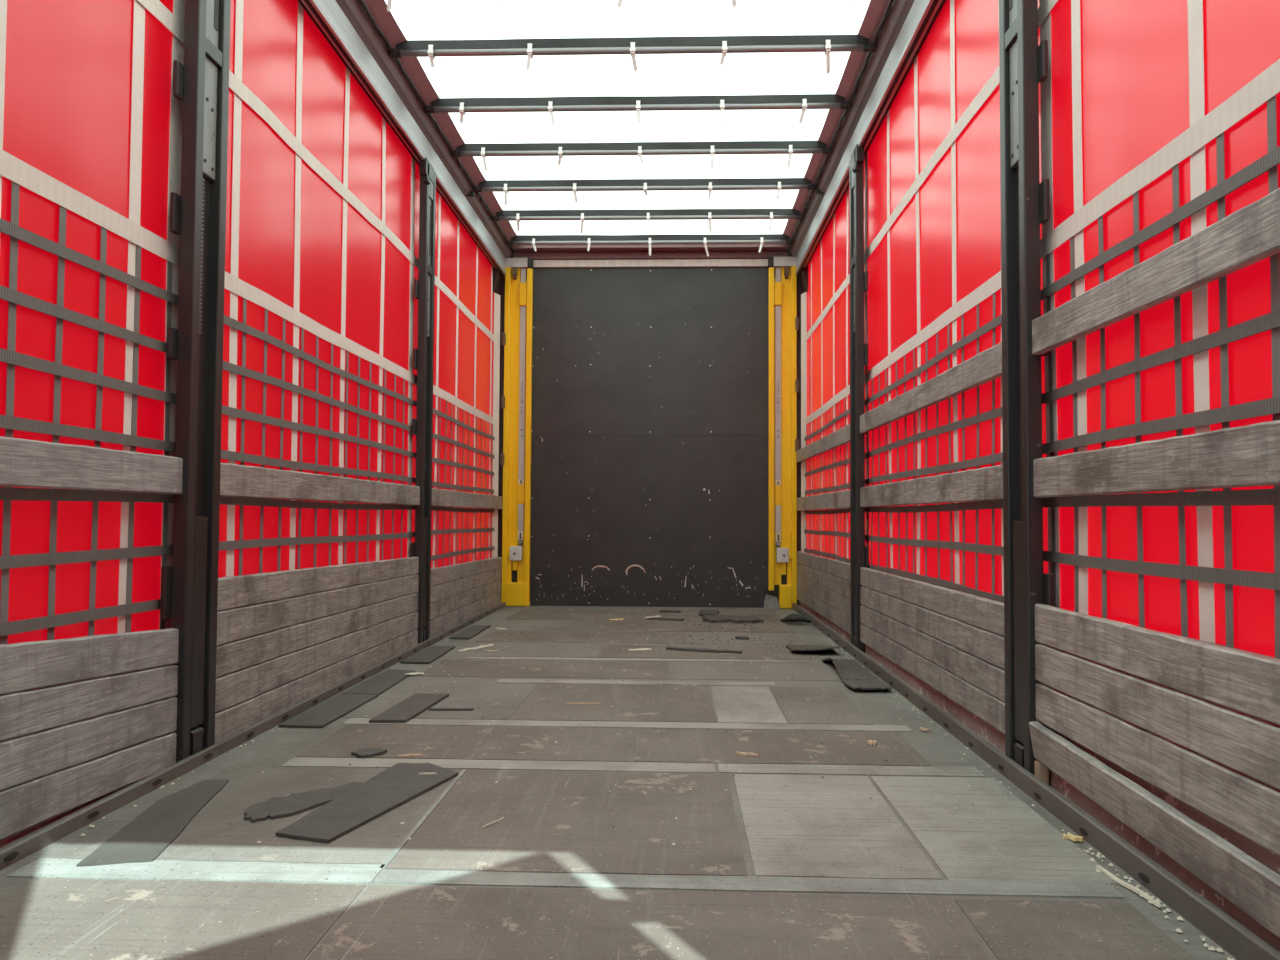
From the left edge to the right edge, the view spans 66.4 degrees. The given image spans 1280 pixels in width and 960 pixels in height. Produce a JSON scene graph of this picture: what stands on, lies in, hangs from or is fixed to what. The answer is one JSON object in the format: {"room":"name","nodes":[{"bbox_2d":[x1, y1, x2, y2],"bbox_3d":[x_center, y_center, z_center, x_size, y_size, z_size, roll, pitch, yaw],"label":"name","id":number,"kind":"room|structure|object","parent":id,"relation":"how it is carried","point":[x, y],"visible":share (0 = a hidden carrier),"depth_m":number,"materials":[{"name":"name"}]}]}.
{"room":"cargo space","nodes":[
{"label":"cargo space","id":0,"kind":"room"},
{"bbox_2d":[0,606,1236,959],"bbox_3d":[-0.085,0.964,4.192,2.720,0.063,8.740,0,-2,2],"label":"floor","id":1,"kind":"structure","parent":0,"point":[899,873],"depth_m":2.34,"materials":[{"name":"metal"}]},
{"bbox_2d":[76,780,228,866],"bbox_3d":[-1.212,0.860,2.498,0.155,0.004,0.690,1,-2,-9],"label":"sheet","id":2,"kind":"object","parent":1,"relation":"on","point":[143,839],"visible":1,"depth_m":2.40,"materials":[{"name":"black rubber"}]},
{"bbox_2d":[0,602,505,869],"bbox_3d":[-1.377,0.890,4.238,0.134,0.200,8.630,0,-2,2],"label":"side rail","id":3,"kind":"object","parent":1,"relation":"on","point":[13,848],"depth_m":2.79,"materials":[{"name":"metal"}]},
{"bbox_2d":[0,732,176,839],"bbox_3d":[-1.463,0.702,1.619,0.029,0.211,2.678,0,-2,2],"label":"board","id":4,"kind":"object","parent":3,"relation":"on","point":[23,806],"visible":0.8,"depth_m":2.47,"materials":[{"name":"grey wood"}]},
{"bbox_2d":[0,697,176,790],"bbox_3d":[-1.462,0.590,1.623,0.029,0.233,2.678,0,-2,2],"label":"board","id":5,"kind":"object","parent":4,"relation":"on","point":[28,757],"visible":0.91,"depth_m":2.48,"materials":[{"name":"grey wood"}]},
{"bbox_2d":[0,665,177,740],"bbox_3d":[-1.462,0.476,1.627,0.029,0.251,2.678,0,-2,2],"label":"board","id":6,"kind":"object","parent":5,"relation":"on","point":[25,712],"visible":0.93,"depth_m":2.48,"materials":[{"name":"grey wood"}]},
{"bbox_2d":[0,628,178,694],"bbox_3d":[-1.461,0.366,1.631,0.029,0.277,2.678,0,-2,2],"label":"board","id":7,"kind":"object","parent":6,"relation":"on","point":[33,664],"visible":1,"depth_m":2.49,"materials":[{"name":"grey wood"}]},
{"bbox_2d":[160,0,230,762],"bbox_3d":[-1.392,-0.575,3.113,0.079,2.878,0.276,0,-2,2],"label":"post","id":8,"kind":"object","parent":3,"relation":"on","point":[189,587],"visible":0.94,"depth_m":3.06,"materials":[{"name":"black metal"}]},
{"bbox_2d":[0,436,182,493],"bbox_3d":[-1.459,-0.064,1.648,0.029,0.113,2.678,0,-2,2],"label":"board","id":9,"kind":"object","parent":8,"relation":"attached to","point":[23,462],"visible":1,"depth_m":2.49,"materials":[{"name":"grey wood"}]},
{"bbox_2d":[220,463,419,504],"bbox_3d":[-1.354,0.044,4.472,0.029,0.113,2.551,0,-2,2],"label":"board","id":10,"kind":"object","parent":8,"relation":"attached to","point":[236,480],"visible":0.96,"depth_m":3.99,"materials":[{"name":"grey wood"}]},
{"bbox_2d":[215,630,417,742],"bbox_3d":[-1.359,0.865,4.441,0.029,0.101,2.551,0,-2,2],"label":"board","id":11,"kind":"object","parent":3,"relation":"on","point":[232,720],"visible":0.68,"depth_m":3.93,"materials":[{"name":"grey wood"}]},
{"bbox_2d":[215,611,417,712],"bbox_3d":[-1.358,0.760,4.445,0.029,0.122,2.551,0,-2,2],"label":"board","id":12,"kind":"object","parent":11,"relation":"on","point":[234,688],"visible":0.8,"depth_m":3.94,"materials":[{"name":"grey wood"}]},
{"bbox_2d":[216,593,417,677],"bbox_3d":[-1.357,0.655,4.449,0.029,0.121,2.551,0,-2,2],"label":"board","id":13,"kind":"object","parent":12,"relation":"on","point":[234,656],"visible":0.87,"depth_m":3.98,"materials":[{"name":"grey wood"}]},
{"bbox_2d":[217,574,418,645],"bbox_3d":[-1.357,0.545,4.453,0.029,0.126,2.551,0,-2,2],"label":"board","id":14,"kind":"object","parent":13,"relation":"on","point":[239,623],"visible":0.9,"depth_m":3.95,"materials":[{"name":"grey wood"}]},
{"bbox_2d":[217,557,418,610],"bbox_3d":[-1.356,0.436,4.457,0.029,0.130,2.551,0,-2,2],"label":"board","id":15,"kind":"object","parent":14,"relation":"on","point":[244,590],"visible":0.98,"depth_m":3.96,"materials":[{"name":"grey wood"}]},
{"bbox_2d":[410,157,435,643],"bbox_3d":[-1.290,-0.470,5.874,0.079,2.878,0.276,0,-2,2],"label":"post","id":16,"kind":"object","parent":3,"relation":"on","point":[424,287],"visible":0.97,"depth_m":5.81,"materials":[{"name":"black metal"}]},
{"bbox_2d":[432,488,501,508],"bbox_3d":[-1.252,0.148,7.217,0.029,0.113,2.518,0,-2,2],"label":"board","id":17,"kind":"object","parent":16,"relation":"attached to","point":[440,497],"visible":0.91,"depth_m":6.97,"materials":[{"name":"grey wood"}]},
{"bbox_2d":[430,592,500,637],"bbox_3d":[-1.257,0.965,7.186,0.029,0.111,2.518,0,-2,2],"label":"board","id":18,"kind":"object","parent":3,"relation":"on","point":[440,624],"visible":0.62,"depth_m":6.92,"materials":[{"name":"grey wood"}]},
{"bbox_2d":[430,580,501,619],"bbox_3d":[-1.256,0.860,7.190,0.029,0.105,2.518,0,-2,2],"label":"board","id":19,"kind":"object","parent":18,"relation":"on","point":[439,608],"visible":0.83,"depth_m":6.92,"materials":[{"name":"grey wood"}]},
{"bbox_2d":[430,568,501,603],"bbox_3d":[-1.256,0.759,7.194,0.029,0.107,2.518,0,-2,2],"label":"board","id":20,"kind":"object","parent":19,"relation":"on","point":[442,591],"visible":0.84,"depth_m":6.95,"materials":[{"name":"grey wood"}]},
{"bbox_2d":[430,557,501,586],"bbox_3d":[-1.255,0.651,7.198,0.029,0.119,2.518,0,-2,2],"label":"board","id":21,"kind":"object","parent":20,"relation":"on","point":[444,574],"visible":0.97,"depth_m":6.91,"materials":[{"name":"grey wood"}]},
{"bbox_2d":[244,782,361,822],"bbox_3d":[-0.875,0.866,2.674,0.165,0.008,0.462,-1,-3,39],"label":"sheet","id":22,"kind":"object","parent":1,"relation":"on","point":[295,803],"visible":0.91,"depth_m":2.60,"materials":[{"name":"rubber"}]},
{"bbox_2d":[278,693,377,727],"bbox_3d":[-1.222,0.911,3.893,0.180,0.007,0.645,0,-2,2],"label":"sheet","id":23,"kind":"object","parent":1,"relation":"on","point":[330,710],"visible":1,"depth_m":3.84,"materials":[{"name":"black rubber"}]},
{"bbox_2d":[276,763,457,842],"bbox_3d":[-0.709,0.866,2.670,0.224,0.009,0.720,0,-2,12],"label":"sheet","id":24,"kind":"object","parent":1,"relation":"on","point":[400,783],"visible":1,"depth_m":2.62,"materials":[{"name":"rubber"}]},
{"bbox_2d":[351,748,386,757],"bbox_3d":[-0.884,0.884,3.177,0.089,0.010,0.104,-1,-3,33],"label":"scrap","id":25,"kind":"object","parent":1,"relation":"on","point":[363,752],"visible":1,"depth_m":3.16,"materials":[{"name":"rubber"}]},
{"bbox_2d":[342,669,414,695],"bbox_3d":[-1.195,0.936,4.550,0.165,0.007,0.690,0,-2,2],"label":"sheet","id":26,"kind":"object","parent":1,"relation":"on","point":[378,684],"visible":0.97,"depth_m":4.50,"materials":[{"name":"black rubber"}]},
{"bbox_2d":[369,693,448,722],"bbox_3d":[-0.915,0.911,3.925,0.144,0.012,0.567,0,-2,5],"label":"sheet","id":27,"kind":"object","parent":1,"relation":"on","point":[416,704],"visible":1,"depth_m":3.87,"materials":[{"name":"black rubber"}]},
{"bbox_2d":[397,754,421,756],"bbox_3d":[-0.741,0.885,3.150,0.077,0.006,0.015,1,-2,-11],"label":"chip","id":28,"kind":"object","parent":1,"relation":"on","point":[405,755],"visible":1,"depth_m":3.15,"materials":[{"name":"beige wood"}]},
{"bbox_2d":[405,672,423,674],"bbox_3d":[-1.094,0.938,4.750,0.090,0.004,0.040,1,-2,-26],"label":"chip","id":29,"kind":"object","parent":1,"relation":"on","point":[417,672],"visible":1,"depth_m":4.74,"materials":[{"name":"beige wood"}]},
{"bbox_2d":[400,646,454,663],"bbox_3d":[-1.169,0.969,5.445,0.160,0.009,0.642,0,-2,2],"label":"sheet","id":30,"kind":"object","parent":1,"relation":"on","point":[430,654],"visible":1,"depth_m":5.37,"materials":[{"name":"black rubber"}]},
{"bbox_2d":[428,708,473,710],"bbox_3d":[-0.752,0.914,3.905,0.179,0.006,0.027,0,-2,-2],"label":"scrap","id":31,"kind":"object","parent":1,"relation":"on","point":[430,709],"visible":1,"depth_m":3.89,"materials":[{"name":"rubber"}]},
{"bbox_2d":[449,625,490,638],"bbox_3d":[-1.125,1.010,6.512,0.135,0.010,0.720,0,-2,2],"label":"sheet","id":32,"kind":"object","parent":1,"relation":"on","point":[468,633],"visible":1,"depth_m":6.43,"materials":[{"name":"black rubber"}]},
{"bbox_2d":[457,644,493,651],"bbox_3d":[-0.965,0.981,5.727,0.044,0.008,0.318,-1,-3,30],"label":"chip","id":33,"kind":"object","parent":1,"relation":"on","point":[480,646],"visible":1,"depth_m":5.72,"materials":[{"name":"beige wood"}]},
{"bbox_2d":[482,817,503,827],"bbox_3d":[-0.369,0.862,2.464,0.006,0.004,0.090,-1,-3,30],"label":"chip","id":34,"kind":"object","parent":1,"relation":"on","point":[502,818],"visible":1,"depth_m":2.46,"materials":[{"name":"beige wood"}]},
{"bbox_2d":[500,258,532,606],"bbox_3d":[-1.079,-0.427,8.517,0.260,3.040,0.104,0,-2,2],"label":"post","id":35,"kind":"object","parent":1,"relation":"on","point":[517,336],"visible":0.98,"depth_m":8.52,"materials":[{"name":"yellow metal"}]},
{"bbox_2d":[567,703,600,703],"bbox_3d":[-0.231,0.922,4.037,0.140,0.006,0.010,0,-2,-1],"label":"chip","id":36,"kind":"object","parent":1,"relation":"on","point":[567,703],"visible":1,"depth_m":4.03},
{"bbox_2d":[229,613,973,827],"bbox_3d":[0.019,0.967,5.165,2.266,0.005,5.518,0,-2,2],"label":"grit","id":37,"kind":"object","parent":1,"relation":"on","point":[738,613],"visible":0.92,"depth_m":6.14,"materials":[{"name":"rubber"}]},
{"bbox_2d":[628,648,651,650],"bbox_3d":[-0.003,0.986,5.707,0.137,0.006,0.053,1,-2,-18],"label":"chip","id":38,"kind":"object","parent":1,"relation":"on","point":[640,648],"visible":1,"depth_m":5.69,"materials":[{"name":"beige wood"}]},
{"bbox_2d":[80,607,1234,959],"bbox_3d":[-0.056,0.959,4.976,2.448,0.006,6.601,0,-2,2],"label":"crumbs","id":39,"kind":"object","parent":1,"relation":"on","point":[1219,949],"visible":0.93,"depth_m":2.31,"materials":[{"name":"brown wood"}]},
{"bbox_2d":[647,617,683,620],"bbox_3d":[0.197,1.049,7.392,0.272,0.012,0.093,0,-2,17],"label":"scrap","id":40,"kind":"object","parent":1,"relation":"on","point":[651,618],"visible":1,"depth_m":7.37,"materials":[{"name":"rubber"}]},
{"bbox_2d":[659,610,680,612],"bbox_3d":[0.245,1.071,7.989,0.169,0.014,0.098,0,-2,15],"label":"scrap","id":41,"kind":"object","parent":1,"relation":"on","point":[667,611],"visible":1,"depth_m":7.96,"materials":[{"name":"rubber"}]},
{"bbox_2d":[666,647,742,653],"bbox_3d":[0.371,0.985,5.664,0.459,0.012,0.082,-1,-2,23],"label":"scrap","id":42,"kind":"object","parent":1,"relation":"on","point":[667,648],"visible":1,"depth_m":5.65,"materials":[{"name":"rubber"}]},
{"bbox_2d":[699,610,718,615],"bbox_3d":[0.549,1.064,7.823,0.157,0.020,0.373,0,-2,7],"label":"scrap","id":43,"kind":"object","parent":1,"relation":"on","point":[702,612],"visible":0.81,"depth_m":7.77,"materials":[{"name":"black rubber"}]},
{"bbox_2d":[702,615,762,623],"bbox_3d":[0.692,1.046,7.355,0.445,0.022,0.420,0,-2,2],"label":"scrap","id":44,"kind":"object","parent":1,"relation":"on","point":[707,618],"visible":1,"depth_m":7.25,"materials":[{"name":"black rubber"}]},
{"bbox_2d":[735,636,748,639],"bbox_3d":[0.650,1.007,6.246,0.086,0.014,0.120,0,-2,2],"label":"scrap","id":45,"kind":"object","parent":1,"relation":"on","point":[736,637],"visible":1,"depth_m":6.21,"materials":[{"name":"rubber"}]},
{"bbox_2d":[735,751,758,756],"bbox_3d":[0.348,0.891,3.186,0.076,0.009,0.020,-1,-2,26],"label":"chip","id":46,"kind":"object","parent":1,"relation":"on","point":[736,752],"visible":1,"depth_m":3.18,"materials":[{"name":"beige wood"}]},
{"bbox_2d":[764,594,779,608],"bbox_3d":[1.123,1.038,8.355,0.135,0.116,0.088,0,-2,2],"label":"plate","id":47,"kind":"object","parent":1,"relation":"on","point":[770,602],"visible":1,"depth_m":8.36,"materials":[{"name":"metal"}]},
{"bbox_2d":[768,257,798,608],"bbox_3d":[1.239,-0.418,8.431,0.260,3.040,0.104,0,-2,2],"label":"post","id":48,"kind":"object","parent":1,"relation":"on","point":[783,321],"visible":0.96,"depth_m":8.44,"materials":[{"name":"yellow metal"}]},
{"bbox_2d":[780,614,810,622],"bbox_3d":[1.137,1.016,7.173,0.194,0.068,0.191,1,-2,-7],"label":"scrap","id":49,"kind":"object","parent":1,"relation":"on","point":[792,617],"visible":1,"depth_m":7.10,"materials":[{"name":"black rubber"}]},
{"bbox_2d":[786,645,839,650],"bbox_3d":[1.002,0.971,5.706,0.271,0.048,0.367,0,-2,2],"label":"sheet","id":50,"kind":"object","parent":1,"relation":"on","point":[790,647],"visible":1,"depth_m":5.69,"materials":[{"name":"black rubber"}]},
{"bbox_2d":[821,658,878,679],"bbox_3d":[1.063,0.940,4.991,0.186,0.056,0.702,0,-2,2],"label":"sheet","id":51,"kind":"object","parent":1,"relation":"on","point":[848,669],"visible":0.98,"depth_m":4.84,"materials":[{"name":"black rubber"}]},
{"bbox_2d":[841,679,891,689],"bbox_3d":[1.037,0.939,4.492,0.191,0.020,0.302,0,-2,2],"label":"sheet","id":52,"kind":"object","parent":1,"relation":"on","point":[854,684],"visible":1,"depth_m":4.46,"materials":[{"name":"black rubber"}]},
{"bbox_2d":[867,740,876,745],"bbox_3d":[0.796,0.899,3.353,0.036,0.012,0.037,-1,-3,32],"label":"chip","id":53,"kind":"object","parent":1,"relation":"on","point":[870,742],"visible":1,"depth_m":3.34,"materials":[{"name":"beige wood"}]},
{"bbox_2d":[919,727,930,730],"bbox_3d":[1.039,0.910,3.576,0.022,0.008,0.039,2,-3,-38],"label":"chip","id":54,"kind":"object","parent":1,"relation":"on","point":[920,728],"visible":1,"depth_m":3.57,"materials":[{"name":"beige wood"}]},
{"bbox_2d":[1063,833,1083,841],"bbox_3d":[1.047,0.864,2.368,0.034,0.009,0.047,2,-3,-44],"label":"dry leaf","id":55,"kind":"object","parent":1,"relation":"on","point":[1074,838],"visible":1,"depth_m":2.36,"materials":[{"name":"yellow plant"}]},
{"bbox_2d":[1096,865,1161,907],"bbox_3d":[1.027,0.854,2.062,0.014,0.006,0.222,1,-2,-7],"label":"chip","id":56,"kind":"object","parent":1,"relation":"on","point":[1129,886],"visible":1,"depth_m":2.05,"materials":[{"name":"beige wood"}]},
{"bbox_2d":[364,0,888,251],"bbox_3d":[-0.066,-2.206,4.343,2.740,0.091,8.700,0,-2,2],"label":"ceiling","id":57,"kind":"structure","parent":0,"point":[788,73],"depth_m":5.41,"materials":[{"name":"white plastic"}]},
{"bbox_2d":[298,0,514,293],"bbox_3d":[-1.335,-1.988,4.356,0.184,0.440,8.470,0,-2,2],"label":"rail","id":58,"kind":"object","parent":57,"relation":"attached to","point":[348,26],"visible":0.97,"depth_m":5.31,"materials":[{"name":"metal"}]},
{"bbox_2d":[0,0,499,644],"bbox_3d":[-1.397,-0.531,4.383,0.046,2.970,8.630,0,-2,2],"label":"curtain","id":59,"kind":"object","parent":58,"relation":"hanging from","point":[320,334],"visible":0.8,"depth_m":3.46,"materials":[{"name":"red fabric"}]},
{"bbox_2d":[387,0,851,11],"bbox_3d":[-0.073,-2.117,4.166,2.410,0.199,0.070,0,-2,2],"label":"bow","id":60,"kind":"object","parent":57,"relation":"attached to","point":[389,2],"visible":1,"depth_m":4.18,"materials":[{"name":"grey metal"}]},
{"bbox_2d":[388,35,875,73],"bbox_3d":[-0.048,-2.098,4.845,2.410,0.183,0.058,0,-2,2],"label":"bow","id":61,"kind":"object","parent":57,"relation":"attached to","point":[827,44],"visible":1,"depth_m":4.84,"materials":[{"name":"grey metal"}]},
{"bbox_2d":[423,94,851,124],"bbox_3d":[-0.023,-2.073,5.511,2.410,0.184,0.059,0,-2,2],"label":"bow","id":62,"kind":"object","parent":57,"relation":"attached to","point":[638,104],"visible":1,"depth_m":5.51,"materials":[{"name":"grey metal"}]},
{"bbox_2d":[451,141,831,171],"bbox_3d":[0.002,-2.046,6.192,2.410,0.183,0.050,0,-2,2],"label":"bow","id":63,"kind":"object","parent":57,"relation":"attached to","point":[482,150],"visible":1,"depth_m":6.19,"materials":[{"name":"grey metal"}]},
{"bbox_2d":[466,178,823,204],"bbox_3d":[0.027,-2.020,6.867,2.520,0.182,0.050,0,-2,2],"label":"bow","id":64,"kind":"object","parent":57,"relation":"attached to","point":[778,184],"visible":1,"depth_m":6.86,"materials":[{"name":"grey metal"}]},
{"bbox_2d":[491,209,803,233],"bbox_3d":[0.052,-1.995,7.543,2.410,0.184,0.050,0,-2,2],"label":"bow","id":65,"kind":"object","parent":57,"relation":"attached to","point":[616,214],"visible":1,"depth_m":7.54,"materials":[{"name":"grey metal"}]},
{"bbox_2d":[506,234,793,255],"bbox_3d":[0.077,-1.969,8.218,2.410,0.184,0.050,0,-2,2],"label":"bow","id":66,"kind":"object","parent":57,"relation":"attached to","point":[761,239],"visible":1,"depth_m":8.21,"materials":[{"name":"grey metal"}]},
{"bbox_2d":[786,0,945,292],"bbox_3d":[1.199,-1.977,4.262,0.183,0.440,8.470,0,-2,2],"label":"rail","id":67,"kind":"object","parent":57,"relation":"attached to","point":[905,26],"visible":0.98,"depth_m":5.26,"materials":[{"name":"metal"}]},
{"bbox_2d":[801,0,1279,658],"bbox_3d":[1.253,-0.520,4.285,0.050,2.970,8.630,0,-2,2],"label":"curtain","id":68,"kind":"object","parent":67,"relation":"hanging from","point":[1159,120],"visible":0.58,"depth_m":2.66,"materials":[{"name":"red fabric"}]},
{"bbox_2d":[498,252,802,607],"bbox_3d":[0.084,-0.469,8.574,2.720,3.260,0.046,0,-2,2],"label":"wall","id":69,"kind":"structure","parent":0,"point":[649,444],"depth_m":8.55,"materials":[{"name":"black wood"}]},
{"bbox_2d":[513,244,787,259],"bbox_3d":[0.089,-2.021,8.536,2.400,0.160,0.160,0,-2,2],"label":"trim","id":70,"kind":"structure","parent":69,"relation":"attached to","point":[665,251],"depth_m":8.54,"materials":[{"name":"black metal"}]},
{"bbox_2d":[533,259,767,267],"bbox_3d":[0.091,-1.902,8.596,2.060,0.063,0.029,0,-2,2],"label":"trim","id":71,"kind":"structure","parent":69,"relation":"attached to","point":[659,262],"depth_m":8.58,"materials":[{"name":"grey metal"}]},
{"bbox_2d":[792,601,1279,959],"bbox_3d":[1.208,0.865,4.143,0.134,0.270,8.630,0,-2,2],"label":"side rail","id":72,"kind":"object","parent":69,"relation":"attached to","point":[1220,920],"depth_m":2.29,"materials":[{"name":"metal"}]},
{"bbox_2d":[797,588,850,634],"bbox_3d":[1.304,0.915,7.018,0.029,0.110,2.668,0,-2,2],"label":"board","id":73,"kind":"object","parent":72,"relation":"on","point":[832,614],"visible":0.73,"depth_m":6.73,"materials":[{"name":"grey wood"}]},
{"bbox_2d":[797,575,849,615],"bbox_3d":[1.304,0.810,7.022,0.029,0.110,2.668,0,-2,2],"label":"board","id":74,"kind":"object","parent":73,"relation":"on","point":[840,602],"visible":0.79,"depth_m":6.77,"materials":[{"name":"grey wood"}]},
{"bbox_2d":[797,563,849,598],"bbox_3d":[1.305,0.706,7.026,0.029,0.110,2.668,0,-2,2],"label":"board","id":75,"kind":"object","parent":74,"relation":"on","point":[841,586],"visible":0.81,"depth_m":6.78,"materials":[{"name":"grey wood"}]},
{"bbox_2d":[797,551,849,580],"bbox_3d":[1.306,0.602,7.030,0.029,0.111,2.668,0,-2,2],"label":"board","id":76,"kind":"object","parent":75,"relation":"on","point":[840,569],"visible":0.92,"depth_m":6.78,"materials":[{"name":"grey wood"}]},
{"bbox_2d":[849,144,868,652],"bbox_3d":[1.248,-0.465,5.630,0.079,2.878,0.276,0,-2,2],"label":"post","id":77,"kind":"object","parent":72,"relation":"on","point":[859,553],"visible":0.94,"depth_m":5.56,"materials":[{"name":"black metal"}]},
{"bbox_2d":[797,489,849,510],"bbox_3d":[1.308,0.156,7.047,0.029,0.113,2.668,0,-2,2],"label":"board","id":78,"kind":"object","parent":77,"relation":"attached to","point":[839,499],"visible":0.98,"depth_m":6.79,"materials":[{"name":"grey wood"}]},
{"bbox_2d":[797,424,849,461],"bbox_3d":[1.310,-0.246,7.062,0.029,0.118,2.668,0,-2,2],"label":"board","id":79,"kind":"object","parent":77,"relation":"attached to","point":[840,437],"visible":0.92,"depth_m":6.80,"materials":[{"name":"grey wood"}]},
{"bbox_2d":[999,0,1053,774],"bbox_3d":[1.149,-0.567,2.958,0.079,2.878,0.276,0,-2,2],"label":"post","id":80,"kind":"object","parent":72,"relation":"on","point":[1023,64],"visible":0.89,"depth_m":2.90,"materials":[{"name":"black metal"}]},
{"bbox_2d":[860,342,1001,433],"bbox_3d":[1.208,-0.352,4.287,0.029,0.119,2.461,0,-2,2],"label":"board","id":81,"kind":"object","parent":80,"relation":"attached to","point":[984,367],"visible":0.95,"depth_m":3.84,"materials":[{"name":"grey wood"}]},
{"bbox_2d":[860,465,1002,506],"bbox_3d":[1.205,0.050,4.272,0.029,0.113,2.461,0,-2,2],"label":"board","id":82,"kind":"object","parent":80,"relation":"attached to","point":[986,483],"visible":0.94,"depth_m":3.82,"materials":[{"name":"grey wood"}]},
{"bbox_2d":[860,624,1004,733],"bbox_3d":[1.201,0.802,4.244,0.029,0.112,2.461,0,-2,2],"label":"board","id":83,"kind":"object","parent":80,"relation":"attached to","point":[982,704],"visible":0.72,"depth_m":3.79,"materials":[{"name":"grey wood"}]},
{"bbox_2d":[860,605,1004,701],"bbox_3d":[1.202,0.700,4.247,0.029,0.109,2.461,0,-2,2],"label":"board","id":84,"kind":"object","parent":83,"relation":"on","point":[988,677],"visible":0.78,"depth_m":3.81,"materials":[{"name":"grey wood"}]},
{"bbox_2d":[860,586,1004,669],"bbox_3d":[1.202,0.595,4.251,0.029,0.109,2.461,0,-2,2],"label":"board","id":85,"kind":"object","parent":84,"relation":"on","point":[988,646],"visible":0.74,"depth_m":3.80,"materials":[{"name":"grey wood"}]},
{"bbox_2d":[860,567,1003,635],"bbox_3d":[1.203,0.490,4.255,0.029,0.108,2.461,0,-2,2],"label":"board","id":86,"kind":"object","parent":85,"relation":"on","point":[987,614],"visible":0.95,"depth_m":3.81,"materials":[{"name":"grey wood"}]},
{"bbox_2d":[1032,188,1279,354],"bbox_3d":[1.106,-0.457,1.538,0.029,0.118,2.618,0,-2,2],"label":"board","id":87,"kind":"object","parent":80,"relation":"attached to","point":[1249,235],"visible":1,"depth_m":2.05,"materials":[{"name":"grey wood"}]},
{"bbox_2d":[1033,420,1279,497],"bbox_3d":[1.103,-0.055,1.522,0.029,0.113,2.618,0,-2,2],"label":"board","id":88,"kind":"object","parent":80,"relation":"attached to","point":[1249,455],"visible":1,"depth_m":2.04,"materials":[{"name":"grey wood"}]},
{"bbox_2d":[1034,760,1048,785],"bbox_3d":[1.140,0.832,2.779,0.028,0.064,0.038,0,-2,2],"label":"wood block","id":89,"kind":"object","parent":72,"relation":"on","point":[1041,771],"visible":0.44,"depth_m":2.76,"materials":[{"name":"beige wood"}]},
{"bbox_2d":[1029,721,1279,937],"bbox_3d":[1.087,0.727,1.493,0.045,0.175,2.618,0,-2,2],"label":"board","id":90,"kind":"object","parent":72,"relation":"on","point":[1251,886],"visible":1,"depth_m":2.02,"materials":[{"name":"grey wood"}]},
{"bbox_2d":[1035,682,1279,855],"bbox_3d":[1.100,0.585,1.498,0.029,0.112,2.618,0,-2,2],"label":"board","id":91,"kind":"object","parent":90,"relation":"on","point":[1248,806],"visible":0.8,"depth_m":2.03,"materials":[{"name":"grey wood"}]},
{"bbox_2d":[1035,643,1279,789],"bbox_3d":[1.101,0.473,1.502,0.029,0.109,2.618,0,-2,2],"label":"board","id":92,"kind":"object","parent":91,"relation":"on","point":[1249,745],"visible":0.92,"depth_m":2.03,"materials":[{"name":"grey wood"}]},
{"bbox_2d":[1035,604,1279,724],"bbox_3d":[1.101,0.361,1.507,0.029,0.111,2.618,0,-2,2],"label":"board","id":93,"kind":"object","parent":92,"relation":"on","point":[1245,682],"visible":1,"depth_m":2.03,"materials":[{"name":"grey wood"}]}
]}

